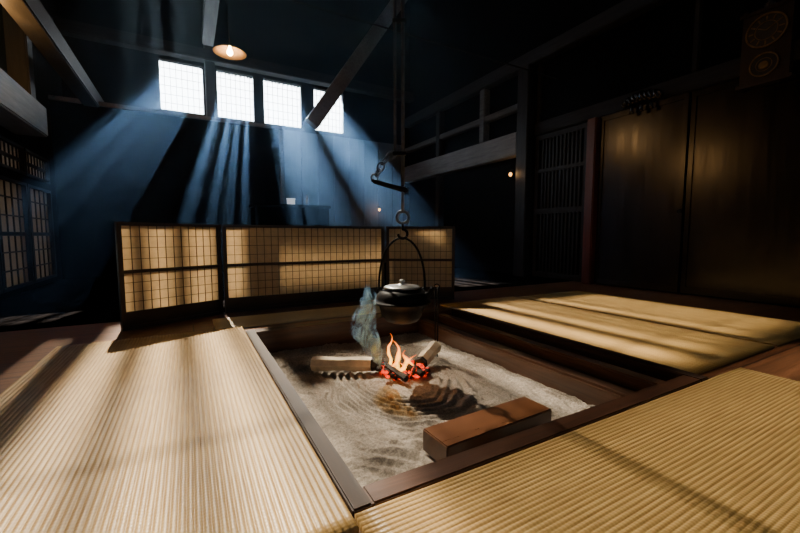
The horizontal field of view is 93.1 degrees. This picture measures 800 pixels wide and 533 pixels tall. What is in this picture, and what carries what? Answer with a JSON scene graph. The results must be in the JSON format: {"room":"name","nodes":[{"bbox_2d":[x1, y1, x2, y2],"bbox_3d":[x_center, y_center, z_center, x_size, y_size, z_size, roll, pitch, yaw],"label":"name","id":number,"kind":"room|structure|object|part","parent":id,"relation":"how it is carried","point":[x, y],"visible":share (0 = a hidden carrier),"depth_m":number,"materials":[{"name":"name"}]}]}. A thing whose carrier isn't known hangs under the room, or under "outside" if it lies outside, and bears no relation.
{"room":"japanese hearth room","nodes":[
{"label":"japanese hearth room","id":0,"kind":"room"},
{"bbox_2d":[0,0,61,299],"bbox_3d":[-2.679,-3.765,1.126,0.180,8.520,9.900,-3,5,-29],"label":"wall","id":1,"kind":"structure","parent":0,"point":[47,80],"depth_m":4.80,"materials":[{"name":"black wood"}]},
{"bbox_2d":[0,266,2,293],"bbox_3d":[-3.515,-0.268,3.082,0.066,1.110,0.900,-3,5,-29],"label":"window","id":2,"kind":"structure","parent":1,"relation":"in","point":[1,289],"depth_m":3.51,"materials":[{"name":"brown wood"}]},
{"bbox_2d":[0,135,25,174],"bbox_3d":[-3.945,-1.124,3.788,0.066,0.300,0.810,-3,5,-29],"label":"window","id":3,"kind":"structure","parent":1,"relation":"in","point":[12,156],"depth_m":3.93,"materials":[{"name":"brown wood"}]},
{"bbox_2d":[0,175,34,292],"bbox_3d":[-3.945,-0.332,3.853,0.066,1.110,0.810,-3,5,-29],"label":"window","id":4,"kind":"structure","parent":1,"relation":"in","point":[16,256],"depth_m":3.92,"materials":[{"name":"brown wood"}]},
{"bbox_2d":[2,6,38,137],"bbox_3d":[-3.945,-3.251,3.844,0.168,3.750,0.168,-3,5,-29],"label":"trim","id":5,"kind":"structure","parent":1,"relation":"attached to","point":[18,47],"depth_m":3.87,"materials":[{"name":"brown wood"}]},
{"bbox_2d":[0,68,47,136],"bbox_3d":[-2.965,-1.384,2.367,0.270,0.306,3.600,-3,5,-29],"label":"trim","id":6,"kind":"structure","parent":1,"relation":"attached to","point":[21,113],"depth_m":3.45,"materials":[{"name":"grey wood"}]},
{"bbox_2d":[24,148,50,183],"bbox_3d":[-4.352,-1.184,4.520,0.066,0.300,0.810,-3,5,-29],"label":"window","id":7,"kind":"structure","parent":1,"relation":"in","point":[37,167],"depth_m":4.57,"materials":[{"name":"brown wood"}]},
{"bbox_2d":[27,184,56,282],"bbox_3d":[-4.352,-0.392,4.585,0.066,1.110,0.810,-3,5,-29],"label":"window","id":8,"kind":"structure","parent":1,"relation":"in","point":[39,199],"depth_m":4.65,"materials":[{"name":"brown wood"}]},
{"bbox_2d":[370,0,409,239],"bbox_3d":[-0.047,-1.649,1.771,0.198,3.043,0.037,0,5,0],"label":"pothook","id":9,"kind":"object","parent":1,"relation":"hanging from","point":[402,20],"visible":1,"depth_m":1.85,"materials":[{"name":"metal"}]},
{"bbox_3d":[-0.049,-0.398,1.874,0.187,0.069,0.028,0,5,0],"label":"lever","id":10,"kind":"part","parent":9,"relation":"part of","materials":[{"name":"metal"}]},
{"bbox_3d":[-0.024,-1.855,1.754,0.013,2.630,0.014,0,5,0],"label":"rod","id":11,"kind":"part","parent":9,"relation":"part of","materials":[{"name":"metal"}]},
{"bbox_3d":[0.014,-1.780,1.760,0.018,2.780,0.019,0,5,0],"label":"rod","id":12,"kind":"part","parent":9,"relation":"part of","materials":[{"name":"metal"}]},
{"bbox_2d":[49,100,280,278],"bbox_3d":[-3.522,-1.100,6.135,2.952,2.388,0.708,-3,5,-29],"label":"wall partition","id":13,"kind":"structure","parent":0,"point":[111,165],"depth_m":5.56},
{"bbox_2d":[0,0,103,106],"bbox_3d":[-2.862,-2.104,2.710,0.180,0.210,6.600,-3,5,-29],"label":"trim","id":14,"kind":"structure","parent":13,"relation":"attached to","point":[31,16],"depth_m":3.62,"materials":[{"name":"brown wood"}]},
{"bbox_2d":[48,95,282,129],"bbox_3d":[-3.481,-2.316,6.023,3.012,0.054,0.744,-3,5,-29],"label":"trim","id":15,"kind":"structure","parent":13,"relation":"on","point":[50,97],"depth_m":5.63,"materials":[{"name":"brown wood"}]},
{"bbox_2d":[279,130,283,203],"bbox_3d":[-2.041,-1.133,6.563,0.054,2.382,0.096,-3,5,-29],"label":"trim","id":16,"kind":"structure","parent":13,"relation":"attached to","point":[280,131],"depth_m":6.47,"materials":[{"name":"brown wood"}]},
{"bbox_2d":[202,0,219,46],"bbox_3d":[-2.723,-3.699,5.444,0.168,0.240,1.860,-3,5,-29],"label":"beam","id":17,"kind":"structure","parent":0,"point":[210,7],"depth_m":5.57,"materials":[{"name":"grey wood"}]},
{"bbox_2d":[213,0,246,59],"bbox_3d":[-2.011,-2.950,4.391,0.350,1.138,0.778,-3,5,-29],"label":"lamp","id":18,"kind":"object","parent":17,"relation":"hanging from","point":[226,51],"visible":1,"depth_m":4.27,"materials":[{"name":"ceramic"}]},
{"bbox_3d":[-2.078,-3.002,4.447,0.020,1.044,0.611,-3,6,-34],"label":"cord","id":19,"kind":"part","parent":18,"relation":"part of","materials":[{"name":"metal"}]},
{"bbox_3d":[-1.907,-2.432,4.246,0.350,0.080,0.350,-3,5,-29],"label":"lamp shade","id":20,"kind":"part","parent":18,"relation":"part of","materials":[{"name":"ceramic"}]},
{"bbox_3d":[-1.907,-2.415,4.247,0.064,0.095,0.064,-3,5,-29],"label":"bulb","id":21,"kind":"part","parent":18,"relation":"part of","materials":[{"name":"white glass"}]},
{"bbox_2d":[56,0,409,225],"bbox_3d":[-2.429,-4.247,6.990,6.564,8.520,0.150,-3,5,-29],"label":"wall","id":22,"kind":"structure","parent":0,"point":[283,32],"depth_m":6.91,"materials":[{"name":"black wood"}]},
{"bbox_2d":[157,57,204,115],"bbox_3d":[-3.656,-2.997,6.359,0.660,0.828,0.060,-3,5,-29],"label":"window","id":23,"kind":"structure","parent":22,"relation":"in","point":[158,58],"depth_m":6.33,"materials":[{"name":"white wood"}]},
{"bbox_2d":[202,0,216,116],"bbox_3d":[-3.235,-3.628,6.420,0.150,2.460,0.150,-3,5,-29],"label":"trim","id":24,"kind":"structure","parent":22,"relation":"attached to","point":[210,88],"depth_m":6.40,"materials":[{"name":"brown wood"}]},
{"bbox_2d":[53,16,413,102],"bbox_3d":[-2.339,-3.579,6.882,5.964,0.174,0.198,-3,5,-29],"label":"ceiling beam","id":25,"kind":"structure","parent":22,"relation":"attached to","point":[69,28],"depth_m":6.27,"materials":[{"name":"brown wood"}]},
{"bbox_2d":[215,68,254,121],"bbox_3d":[-2.929,-3.030,6.760,0.630,0.828,0.060,-3,5,-29],"label":"window","id":26,"kind":"structure","parent":22,"relation":"in","point":[216,69],"depth_m":6.74,"materials":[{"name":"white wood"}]},
{"bbox_2d":[262,77,302,128],"bbox_3d":[-2.213,-3.063,7.156,0.720,0.828,0.060,-3,5,-29],"label":"window","id":27,"kind":"structure","parent":22,"relation":"in","point":[263,78],"depth_m":7.14,"materials":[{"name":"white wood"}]},
{"bbox_2d":[313,87,343,134],"bbox_3d":[-1.433,-3.098,7.587,0.630,0.828,0.060,-3,5,-29],"label":"window","id":28,"kind":"structure","parent":22,"relation":"in","point":[320,89],"depth_m":7.64,"materials":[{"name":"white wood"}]},
{"bbox_2d":[201,69,298,87],"bbox_3d":[-3.348,-5.173,8.739,3.600,1.680,0.024,-3,5,-29],"label":"outer trim slats","id":29,"kind":"structure","parent":0,"point":[201,69],"depth_m":8.75,"materials":[{"name":"brown wood"}]},
{"bbox_2d":[282,129,402,262],"bbox_3d":[-1.152,-1.335,7.812,2.760,2.580,0.060,-3,5,-29],"label":"wall","id":30,"kind":"structure","parent":0,"point":[335,172],"depth_m":7.77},
{"bbox_2d":[0,263,799,532],"bbox_3d":[-0.051,0.500,3.076,6.564,0.300,10.140,-3,5,-29],"label":"floor","id":31,"kind":"structure","parent":0,"point":[21,350],"depth_m":2.96,"materials":[{"name":"brown wood"}]},
{"bbox_2d":[0,327,358,532],"bbox_3d":[-0.939,0.478,1.369,0.903,0.021,1.908,-3,5,-29],"label":"mat","id":32,"kind":"object","parent":31,"relation":"on","point":[188,432],"visible":1,"depth_m":1.04,"materials":[{"name":"beige wicker"}]},
{"bbox_2d":[114,222,454,330],"bbox_3d":[-0.693,0.006,3.082,2.573,0.683,0.387,-3,5,-29],"label":"folding screen","id":33,"kind":"object","parent":31,"relation":"on","point":[167,272],"visible":0.92,"depth_m":3.04,"materials":[{"name":"beige paper"}]},
{"bbox_3d":[-1.559,0.044,2.623,0.036,0.683,0.655,3,6,37],"label":"panel frame","id":34,"kind":"part","parent":33,"relation":"part of","materials":[{"name":"beige paper"}]},
{"bbox_3d":[-0.755,-0.008,3.248,1.374,0.683,0.036,-3,5,-29],"label":"panel frame","id":35,"kind":"part","parent":33,"relation":"part of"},
{"bbox_3d":[0.191,-0.034,3.562,0.639,0.683,0.036,0,5,3],"label":"panel frame","id":36,"kind":"part","parent":33,"relation":"part of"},
{"bbox_2d":[249,203,330,225],"bbox_3d":[-1.545,-0.352,5.375,1.040,1.020,0.440,-3,5,-29],"label":"base cabinet","id":37,"kind":"object","parent":31,"relation":"on","point":[261,213],"visible":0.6,"depth_m":5.14,"materials":[{"name":"brown wood"}]},
{"bbox_3d":[-1.659,-0.317,5.077,0.470,0.880,0.015,-3,5,-29],"label":"door","id":38,"kind":"part","parent":37,"relation":"part of","materials":[{"name":"brown wood"}]},
{"bbox_2d":[286,198,294,203],"bbox_3d":[-1.534,-0.910,5.335,0.112,0.095,0.072,0,5,0],"label":"box","id":39,"kind":"object","parent":37,"relation":"on","point":[289,200],"visible":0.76,"depth_m":5.30,"materials":[{"name":"white paper"}]},
{"bbox_3d":[-1.230,-0.337,5.314,0.470,0.880,0.015,-3,5,-29],"label":"door","id":40,"kind":"part","parent":37,"relation":"part of","materials":[{"name":"brown wood"}]},
{"bbox_2d":[213,304,380,328],"bbox_3d":[-0.678,0.361,2.840,1.290,0.013,0.324,-3,5,-29],"label":"mat","id":41,"kind":"object","parent":31,"relation":"on","point":[314,314],"visible":0.9,"depth_m":2.75,"materials":[{"name":"brown wicker"}]},
{"bbox_2d":[246,307,708,518],"bbox_3d":[0.163,0.537,1.945,1.563,0.231,1.740,-3,5,-29],"label":"frame","id":42,"kind":"object","parent":31,"relation":"on","point":[614,382],"visible":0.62,"depth_m":1.71,"materials":[{"name":"brown wood"}]},
{"bbox_2d":[270,333,594,487],"bbox_3d":[0.024,0.567,1.863,1.143,0.043,1.596,-3,5,-29],"label":"sand","id":43,"kind":"object","parent":42,"relation":"in","point":[376,423],"visible":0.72,"depth_m":1.70,"materials":[{"name":"beige sand"}]},
{"bbox_2d":[310,356,383,370],"bbox_3d":[-0.277,0.508,1.971,0.376,0.088,0.074,1,5,8],"label":"log","id":44,"kind":"object","parent":43,"relation":"on","point":[318,363],"visible":0.89,"depth_m":1.95,"materials":[{"name":"brown wood"}]},
{"bbox_2d":[382,362,408,381],"bbox_3d":[-0.025,0.517,1.865,0.036,0.059,0.176,-4,6,-40],"label":"log","id":45,"kind":"object","parent":43,"relation":"on","point":[402,376],"visible":0.8,"depth_m":1.83,"materials":[{"name":"brown wood"}]},
{"bbox_2d":[376,341,430,379],"bbox_3d":[0.016,0.458,1.914,0.278,0.222,0.193,0,5,0],"label":"fire","id":46,"kind":"object","parent":43,"relation":"on","point":[381,369],"visible":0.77,"depth_m":1.89,"materials":[{"name":"orange"}]},
{"bbox_2d":[398,360,424,376],"bbox_3d":[0.056,0.509,1.898,0.154,0.056,0.032,4,6,42],"label":"log","id":47,"kind":"object","parent":43,"relation":"on","point":[420,372],"visible":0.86,"depth_m":1.89,"materials":[{"name":"brown wood"}]},
{"bbox_2d":[414,341,440,367],"bbox_3d":[0.149,0.480,2.056,0.073,0.113,0.222,3,5,29],"label":"log","id":48,"kind":"object","parent":43,"relation":"on","point":[426,356],"visible":0.84,"depth_m":2.02,"materials":[{"name":"brown wood"}]},
{"bbox_2d":[434,284,439,356],"bbox_3d":[0.215,0.334,2.235,0.038,0.469,0.010,0,5,0],"label":"tongs","id":49,"kind":"object","parent":43,"relation":"on","point":[437,289],"visible":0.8,"depth_m":2.22,"materials":[{"name":"metal"}]},
{"bbox_2d":[423,397,551,460],"bbox_3d":[0.318,0.569,1.331,0.490,0.076,0.132,-3,5,-31],"label":"wooden block","id":50,"kind":"object","parent":43,"relation":"on","point":[466,432],"visible":0.78,"depth_m":1.28,"materials":[{"name":"brown wood"}]},
{"bbox_3d":[0.552,0.542,2.162,0.084,0.186,1.584,-3,5,-29],"label":"ledge rail","id":51,"kind":"part","parent":42,"relation":"part of","materials":[{"name":"brown wood"}]},
{"bbox_3d":[0.694,0.449,2.233,0.072,0.060,1.584,-3,5,-29],"label":"ledge rail","id":52,"kind":"part","parent":42,"relation":"part of","materials":[{"name":"brown wood"}]},
{"bbox_2d":[355,367,799,532],"bbox_3d":[0.929,0.523,0.823,1.821,0.021,0.939,-3,5,-29],"label":"mat","id":53,"kind":"object","parent":31,"relation":"on","point":[720,453],"visible":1,"depth_m":0.90,"materials":[{"name":"beige wicker"}]},
{"bbox_2d":[440,296,773,373],"bbox_3d":[1.173,0.377,2.645,0.858,0.012,1.884,-3,5,-29],"label":"mat","id":54,"kind":"object","parent":31,"relation":"on","point":[696,352],"visible":0.99,"depth_m":2.26,"materials":[{"name":"beige wicker"}]},
{"bbox_2d":[520,290,799,345],"bbox_3d":[1.972,0.343,3.059,0.858,0.012,1.836,-3,5,-29],"label":"mat","id":55,"kind":"object","parent":31,"relation":"on","point":[765,330],"visible":1,"depth_m":2.75,"materials":[{"name":"beige wicker"}]},
{"bbox_2d":[373,237,434,324],"bbox_3d":[0.018,0.067,1.912,0.314,0.432,0.298,0,5,0],"label":"kettle","id":56,"kind":"object","parent":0,"point":[401,304],"visible":1,"depth_m":1.84,"materials":[{"name":"black metal"}]},
{"bbox_3d":[0.010,0.087,1.914,0.188,0.046,0.188,0,5,0],"label":"lid","id":57,"kind":"part","parent":56,"relation":"part of","materials":[{"name":"metal"}]},
{"bbox_3d":[0.010,-0.015,1.905,0.243,0.268,0.012,0,5,0],"label":"handle","id":58,"kind":"part","parent":56,"relation":"part of","materials":[{"name":"metal"}]},
{"bbox_3d":[0.136,0.140,1.896,0.077,0.087,0.047,0,5,0],"label":"spout","id":59,"kind":"part","parent":56,"relation":"part of","materials":[{"name":"metal"}]},
{"bbox_2d":[289,0,556,78],"bbox_3d":[-0.502,-2.407,3.653,5.964,0.013,0.013,-3,5,-29],"label":"trim","id":60,"kind":"structure","parent":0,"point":[296,1],"depth_m":4.00,"materials":[{"name":"brown wood"}]},
{"bbox_2d":[409,0,799,307],"bbox_3d":[2.664,-4.016,4.180,0.210,8.520,10.080,-3,5,-29],"label":"wall","id":61,"kind":"structure","parent":0,"point":[655,47],"depth_m":5.86,"materials":[{"name":"black wood"}]},
{"bbox_2d":[305,0,407,128],"bbox_3d":[-0.620,-4.361,7.419,2.522,3.525,0.180,-3,5,-29],"label":"beam","id":62,"kind":"structure","parent":61,"relation":"attached to","point":[368,43],"depth_m":7.21,"materials":[{"name":"brown wood"}]},
{"bbox_2d":[435,111,444,225],"bbox_3d":[0.777,-1.490,7.399,0.132,2.958,0.120,-3,5,-29],"label":"trim","id":63,"kind":"structure","parent":61,"relation":"attached to","point":[440,116],"depth_m":7.33,"materials":[{"name":"brown wood"}]},
{"bbox_2d":[405,132,516,182],"bbox_3d":[0.946,-1.917,7.021,0.168,0.330,3.378,-3,5,-29],"label":"trim","id":64,"kind":"structure","parent":61,"relation":"attached to","point":[502,148],"depth_m":6.52,"materials":[{"name":"brown wood"}]},
{"bbox_2d":[405,104,516,152],"bbox_3d":[0.960,-2.457,7.002,0.120,0.090,3.348,-3,5,-29],"label":"trim","id":65,"kind":"structure","parent":61,"relation":"attached to","point":[510,110],"depth_m":6.59,"materials":[{"name":"brown wood"}]},
{"bbox_2d":[479,89,489,142],"bbox_3d":[1.388,-2.453,6.215,0.132,0.846,0.120,-3,5,-29],"label":"trim","id":66,"kind":"structure","parent":61,"relation":"attached to","point":[484,127],"depth_m":6.17,"materials":[{"name":"brown wood"}]},
{"bbox_2d":[513,64,537,276],"bbox_3d":[1.818,-1.340,5.496,0.198,2.970,0.210,-3,5,-29],"label":"wooden post","id":67,"kind":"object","parent":61,"relation":"attached to","point":[527,80],"depth_m":5.42,"materials":[{"name":"brown wood"}]},
{"bbox_2d":[405,0,671,127],"bbox_3d":[2.517,-2.807,4.122,0.150,0.180,9.828,-3,5,-29],"label":"ceiling beam","id":68,"kind":"structure","parent":61,"relation":"attached to","point":[625,11],"depth_m":4.96,"materials":[{"name":"brown wood"}]},
{"bbox_2d":[536,64,543,122],"bbox_3d":[1.959,-2.413,5.296,0.072,0.786,0.060,-3,5,-29],"label":"trim","id":69,"kind":"structure","parent":61,"relation":"attached to","point":[540,66],"depth_m":5.27,"materials":[{"name":"brown wood"}]},
{"bbox_2d":[532,122,587,280],"bbox_3d":[2.135,-0.817,5.071,0.060,1.962,0.816,-3,5,-29],"label":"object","id":70,"kind":"structure","parent":61,"relation":"in","point":[541,153],"depth_m":5.06,"materials":[{"name":"brown wood"}]},
{"bbox_2d":[581,117,600,283],"bbox_3d":[2.352,-0.782,4.644,0.144,1.998,0.120,-3,5,-29],"label":"trim","id":71,"kind":"structure","parent":61,"relation":"attached to","point":[594,124],"depth_m":4.59,"materials":[{"name":"brown wood"}]},
{"bbox_2d":[621,89,663,114],"bbox_3d":[2.573,-1.764,4.039,0.099,0.214,0.429,-3,5,-29],"label":"ornament","id":72,"kind":"object","parent":61,"relation":"hanging from","point":[650,94],"visible":1,"depth_m":4.01,"materials":[{"name":"brown wood"}]},
{"bbox_2d":[594,92,691,292],"bbox_3d":[2.623,-0.754,4.192,0.061,1.980,0.912,-3,5,-29],"label":"door","id":73,"kind":"structure","parent":61,"relation":"in","point":[643,156],"depth_m":4.12,"materials":[{"name":"brown wood"}]},
{"bbox_2d":[534,38,799,135],"bbox_3d":[3.440,-1.712,2.660,0.084,0.168,6.228,-3,5,-29],"label":"trim","id":74,"kind":"structure","parent":61,"relation":"attached to","point":[727,71],"depth_m":3.87,"materials":[{"name":"brown wood"}]},
{"bbox_2d":[691,0,704,71],"bbox_3d":[2.875,-2.278,3.649,0.072,0.786,0.060,-3,5,-29],"label":"trim","id":75,"kind":"structure","parent":61,"relation":"attached to","point":[699,4],"depth_m":3.63,"materials":[{"name":"brown wood"}]},
{"bbox_2d":[680,61,799,306],"bbox_3d":[3.082,-0.688,3.392,0.037,1.980,0.912,-3,5,-29],"label":"door","id":76,"kind":"structure","parent":61,"relation":"in","point":[741,234],"depth_m":3.40,"materials":[{"name":"brown wood"}]},
{"bbox_2d":[735,0,799,91],"bbox_3d":[3.092,-1.899,3.188,0.107,0.710,0.360,-3,5,-29],"label":"wall clock","id":77,"kind":"object","parent":61,"relation":"attached to","point":[769,32],"visible":1,"depth_m":3.15,"materials":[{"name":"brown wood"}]}
]}

